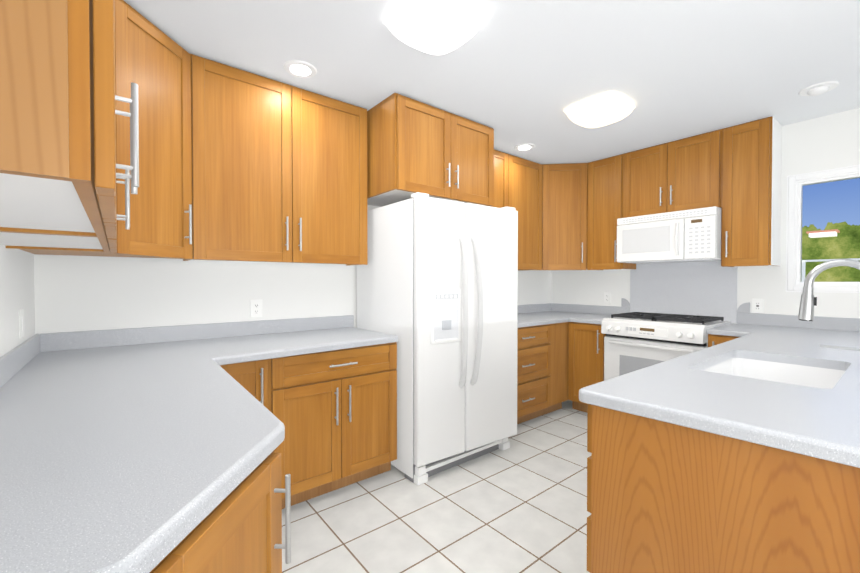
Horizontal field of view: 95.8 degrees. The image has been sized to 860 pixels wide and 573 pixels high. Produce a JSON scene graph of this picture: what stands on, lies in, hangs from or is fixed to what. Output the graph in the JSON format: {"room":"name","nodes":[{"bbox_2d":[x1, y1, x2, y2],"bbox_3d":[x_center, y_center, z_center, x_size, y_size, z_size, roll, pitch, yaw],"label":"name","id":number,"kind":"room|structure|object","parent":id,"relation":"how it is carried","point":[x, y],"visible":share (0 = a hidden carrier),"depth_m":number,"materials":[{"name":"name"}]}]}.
{"room":"kitchen","nodes":[
{"label":"kitchen","id":0,"kind":"room"},
{"bbox_2d":[0,244,34,356],"bbox_3d":[-0.406,0.025,-0.096,0.120,2.440,5.000,-1,1,-39],"label":"wall","id":1,"kind":"structure","parent":0,"point":[17,294],"depth_m":1.53,"materials":[{"name":"white paint"}]},
{"bbox_2d":[19,309,23,337],"bbox_3d":[-1.699,0.154,1.619,0.008,0.116,0.074,-1,1,-39],"label":"light switch","id":2,"kind":"object","parent":1,"relation":"attached to","point":[21,323],"visible":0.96,"depth_m":1.60,"materials":[{"name":"white plastic"}]},
{"bbox_2d":[0,0,131,239],"bbox_3d":[-0.770,-0.673,0.698,0.312,1.063,0.832,-1,1,-39],"label":"upper cabinet","id":3,"kind":"object","parent":1,"relation":"attached to","point":[95,127],"depth_m":0.46,"materials":[{"name":"brown wood"}]},
{"bbox_2d":[0,4,143,255],"bbox_3d":[-1.179,-0.679,1.240,0.353,1.063,0.803,-1,1,-39],"label":"upper cabinet","id":4,"kind":"object","parent":1,"relation":"attached to","point":[134,230],"depth_m":1.64,"materials":[{"name":"brown wood"}]},
{"bbox_2d":[29,14,191,258],"bbox_3d":[-1.467,-0.687,1.809,0.616,1.063,0.682,-1,1,-39],"label":"upper cabinet","id":5,"kind":"object","parent":1,"relation":"attached to","point":[167,66],"depth_m":1.87,"materials":[{"name":"brown wood"}]},
{"bbox_2d":[34,205,550,333],"bbox_3d":[-0.285,-0.017,3.286,4.546,2.440,0.120,-1,1,-39],"label":"wall","id":6,"kind":"structure","parent":0,"point":[72,293],"depth_m":2.28,"materials":[{"name":"white paint"}]},
{"bbox_2d":[250,299,261,317],"bbox_3d":[-1.129,0.142,2.526,0.074,0.116,0.009,-1,1,-39],"label":"outlet","id":7,"kind":"object","parent":6,"relation":"attached to","point":[256,308],"visible":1,"depth_m":2.52,"materials":[{"name":"white plastic"}]},
{"bbox_2d":[183,53,367,265],"bbox_3d":[-0.922,-0.687,2.462,1.061,1.079,0.348,-1,1,-39],"label":"upper cabinet","id":8,"kind":"object","parent":6,"relation":"attached to","point":[278,171],"visible":0.98,"depth_m":2.29,"materials":[{"name":"brown wood"}]},
{"bbox_2d":[367,93,493,206],"bbox_3d":[-0.039,-0.929,2.962,0.915,0.609,0.669,-1,1,-39],"label":"upper cabinet","id":9,"kind":"object","parent":6,"relation":"attached to","point":[414,146],"visible":0.94,"depth_m":2.66,"materials":[{"name":"brown wood"}]},
{"bbox_2d":[490,150,541,269],"bbox_3d":[0.664,-0.711,3.732,1.124,1.063,0.353,-1,1,-39],"label":"upper cabinet","id":10,"kind":"object","parent":6,"relation":"attached to","point":[517,180],"depth_m":3.77,"materials":[{"name":"brown wood"}]},
{"bbox_2d":[542,163,587,269],"bbox_3d":[1.358,-0.716,4.121,0.681,1.063,0.616,-1,1,-39],"label":"upper cabinet","id":11,"kind":"object","parent":6,"relation":"attached to","point":[548,203],"depth_m":3.93,"materials":[{"name":"brown wood"}]},
{"bbox_2d":[282,400,591,572],"bbox_3d":[1.319,1.268,1.307,4.546,0.080,5.240,-1,1,-39],"label":"floor","id":12,"kind":"structure","parent":0,"point":[519,505],"depth_m":2.06,"materials":[{"name":"tile"}]},
{"bbox_2d":[149,447,290,572],"bbox_3d":[-0.521,0.806,0.653,0.620,0.860,0.423,-1,1,-39],"label":"base cabinet","id":13,"kind":"object","parent":12,"relation":"on","point":[238,529],"visible":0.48,"depth_m":0.59,"materials":[{"name":"brown wood"}]},
{"bbox_2d":[0,324,284,572],"bbox_3d":[-1.012,0.303,1.289,0.660,0.129,2.081,-1,1,-39],"label":"countertop","id":14,"kind":"structure","parent":13,"relation":"on","point":[140,450],"depth_m":0.84,"materials":[{"name":"grey stone"}]},
{"bbox_2d":[220,342,396,508],"bbox_3d":[-0.816,0.784,2.366,1.112,0.860,0.654,-1,1,-39],"label":"base cabinet","id":15,"kind":"object","parent":12,"relation":"on","point":[334,412],"visible":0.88,"depth_m":2.20,"materials":[{"name":"brown wood"}]},
{"bbox_2d":[196,315,397,358],"bbox_3d":[-0.779,0.289,2.364,1.050,0.129,0.697,-1,1,-39],"label":"countertop","id":16,"kind":"structure","parent":15,"relation":"on","point":[278,338],"depth_m":2.43,"materials":[{"name":"grey stone"}]},
{"bbox_2d":[357,192,517,484],"bbox_3d":[0.065,0.315,2.875,0.885,1.787,0.891,-1,1,-39],"label":"refrigerator","id":17,"kind":"object","parent":12,"relation":"on","point":[437,286],"visible":0.96,"depth_m":2.52,"materials":[{"name":"white metal"}]},
{"bbox_2d":[517,322,568,423],"bbox_3d":[0.753,0.769,3.628,1.072,0.860,0.654,-1,1,-39],"label":"base cabinet","id":18,"kind":"object","parent":12,"relation":"on","point":[542,369],"visible":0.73,"depth_m":3.46,"materials":[{"name":"brown wood"}]},
{"bbox_2d":[568,322,604,412],"bbox_3d":[1.676,0.767,3.791,0.618,0.860,0.366,-1,1,-39],"label":"base cabinet","id":19,"kind":"object","parent":12,"relation":"on","point":[586,356],"depth_m":3.62,"materials":[{"name":"brown wood"}]},
{"bbox_2d":[518,261,749,327],"bbox_3d":[1.360,0.094,3.340,1.670,0.617,1.852,-1,1,-39],"label":"countertop","id":20,"kind":"structure","parent":19,"relation":"on","point":[698,288],"depth_m":3.56,"materials":[{"name":"grey stone"}]},
{"bbox_2d":[601,312,730,380],"bbox_3d":[1.986,0.727,3.312,0.706,0.952,0.764,-1,1,-39],"label":"gas range","id":21,"kind":"object","parent":12,"relation":"on","point":[634,341],"visible":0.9,"depth_m":3.17,"materials":[{"name":"white metal"}]},
{"bbox_2d":[587,404,859,572],"bbox_3d":[0.878,0.800,1.137,0.439,0.860,0.658,-1,1,-39],"label":"base cabinet","id":22,"kind":"object","parent":12,"relation":"on","point":[664,497],"visible":0.62,"depth_m":0.98,"materials":[{"name":"brown wood"}]},
{"bbox_2d":[579,259,859,467],"bbox_3d":[1.721,0.197,1.957,2.842,0.625,1.000,-1,1,-39],"label":"countertop","id":23,"kind":"structure","parent":22,"relation":"on","point":[790,383],"depth_m":1.27,"materials":[{"name":"white stone"}]},
{"bbox_2d":[703,358,844,388],"bbox_3d":[1.410,0.394,1.603,0.686,0.240,0.411,-1,1,-39],"label":"sink","id":24,"kind":"object","parent":23,"relation":"in","point":[814,373],"depth_m":1.79,"materials":[{"name":"white ceramic"}]},
{"bbox_2d":[798,259,859,350],"bbox_3d":[1.640,0.106,1.552,0.060,0.434,0.252,-1,1,-39],"label":"faucet","id":25,"kind":"object","parent":23,"relation":"on","point":[808,301],"depth_m":1.61,"materials":[{"name":"silver metal"}]},
{"bbox_2d":[708,334,738,346],"bbox_3d":[2.363,0.777,2.938,0.618,0.860,0.285,-1,1,-39],"label":"base cabinet","id":26,"kind":"object","parent":12,"relation":"on","point":[713,340],"depth_m":2.80,"materials":[{"name":"brown wood"}]},
{"bbox_2d":[124,0,859,163],"bbox_3d":[1.319,-1.252,1.275,4.546,0.080,5.240,-1,1,-39],"label":"ceiling","id":27,"kind":"structure","parent":0,"point":[512,73],"depth_m":2.09,"materials":[{"name":"white paint"}]},
{"bbox_2d":[283,60,316,77],"bbox_3d":[-0.728,-1.218,2.183,0.180,0.009,0.180,-1,1,-39],"label":"recessed light","id":28,"kind":"object","parent":27,"relation":"in","point":[299,68],"visible":1,"depth_m":2.17,"materials":[{"name":"white"}]},
{"bbox_2d":[384,0,488,54],"bbox_3d":[0.025,-1.162,1.757,0.380,0.110,0.380,-1,1,-39],"label":"flush-mount light","id":29,"kind":"object","parent":27,"relation":"attached to","point":[437,27],"visible":0.96,"depth_m":1.69,"materials":[{"name":"white glass"}]},
{"bbox_2d":[514,143,534,150],"bbox_3d":[0.838,-1.234,3.442,0.180,0.009,0.180,-1,1,-39],"label":"recessed light","id":30,"kind":"object","parent":27,"relation":"in","point":[524,146],"visible":0.96,"depth_m":3.42,"materials":[{"name":"white"}]},
{"bbox_2d":[564,92,635,127],"bbox_3d":[1.163,-1.174,2.672,0.380,0.110,0.380,-1,1,-39],"label":"flush-mount light","id":31,"kind":"object","parent":27,"relation":"attached to","point":[604,110],"visible":0.98,"depth_m":2.58,"materials":[{"name":"white glass"}]},
{"bbox_2d":[798,81,838,95],"bbox_3d":[2.404,-1.214,2.405,0.180,0.050,0.180,-1,1,-39],"label":"recessed light","id":32,"kind":"object","parent":27,"relation":"in","point":[818,89],"visible":0.98,"depth_m":2.38,"materials":[{"name":"white"}]},
{"bbox_2d":[551,108,859,317],"bbox_3d":[3.044,-0.009,2.677,0.120,2.440,5.000,-1,1,-39],"label":"wall","id":33,"kind":"structure","parent":0,"point":[831,141],"depth_m":2.97,"materials":[{"name":"white paint"}]},
{"bbox_2d":[604,292,610,303],"bbox_3d":[1.853,0.118,4.057,0.009,0.116,0.074,-1,1,-39],"label":"outlet","id":34,"kind":"object","parent":33,"relation":"attached to","point":[607,297],"visible":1,"depth_m":4.05,"materials":[{"name":"white plastic"}]},
{"bbox_2d":[587,152,635,269],"bbox_3d":[1.825,-0.712,3.835,0.312,1.063,0.424,-1,1,-39],"label":"upper cabinet","id":35,"kind":"object","parent":33,"relation":"attached to","point":[609,179],"depth_m":3.75,"materials":[{"name":"brown wood"}]},
{"bbox_2d":[631,129,722,216],"bbox_3d":[2.153,-0.940,3.425,0.312,0.597,0.762,-1,1,-39],"label":"upper cabinet","id":36,"kind":"object","parent":33,"relation":"attached to","point":[686,173],"depth_m":3.26,"materials":[{"name":"brown wood"}]},
{"bbox_2d":[617,206,720,263],"bbox_3d":[2.085,-0.417,3.377,0.451,0.406,0.758,-1,1,-39],"label":"microwave","id":37,"kind":"object","parent":36,"relation":"attached to","point":[692,235],"visible":0.98,"depth_m":3.21,"materials":[{"name":"white plastic"}]},
{"bbox_2d":[721,116,781,266],"bbox_3d":[2.465,-0.702,3.040,0.312,1.063,0.374,-1,1,-39],"label":"upper cabinet","id":38,"kind":"object","parent":33,"relation":"attached to","point":[733,173],"depth_m":2.91,"materials":[{"name":"brown wood"}]},
{"bbox_2d":[752,299,763,312],"bbox_3d":[2.619,0.155,3.104,0.009,0.116,0.074,-1,1,-39],"label":"outlet","id":39,"kind":"object","parent":33,"relation":"attached to","point":[757,305],"visible":1,"depth_m":3.10,"materials":[{"name":"white plastic"}]},
{"bbox_2d":[786,165,859,292],"bbox_3d":[3.130,-0.395,2.525,0.081,0.885,1.202,-1,1,-39],"label":"window","id":40,"kind":"structure","parent":33,"relation":"in","point":[823,217],"depth_m":2.84,"materials":[{"name":"white plastic"}]}
]}

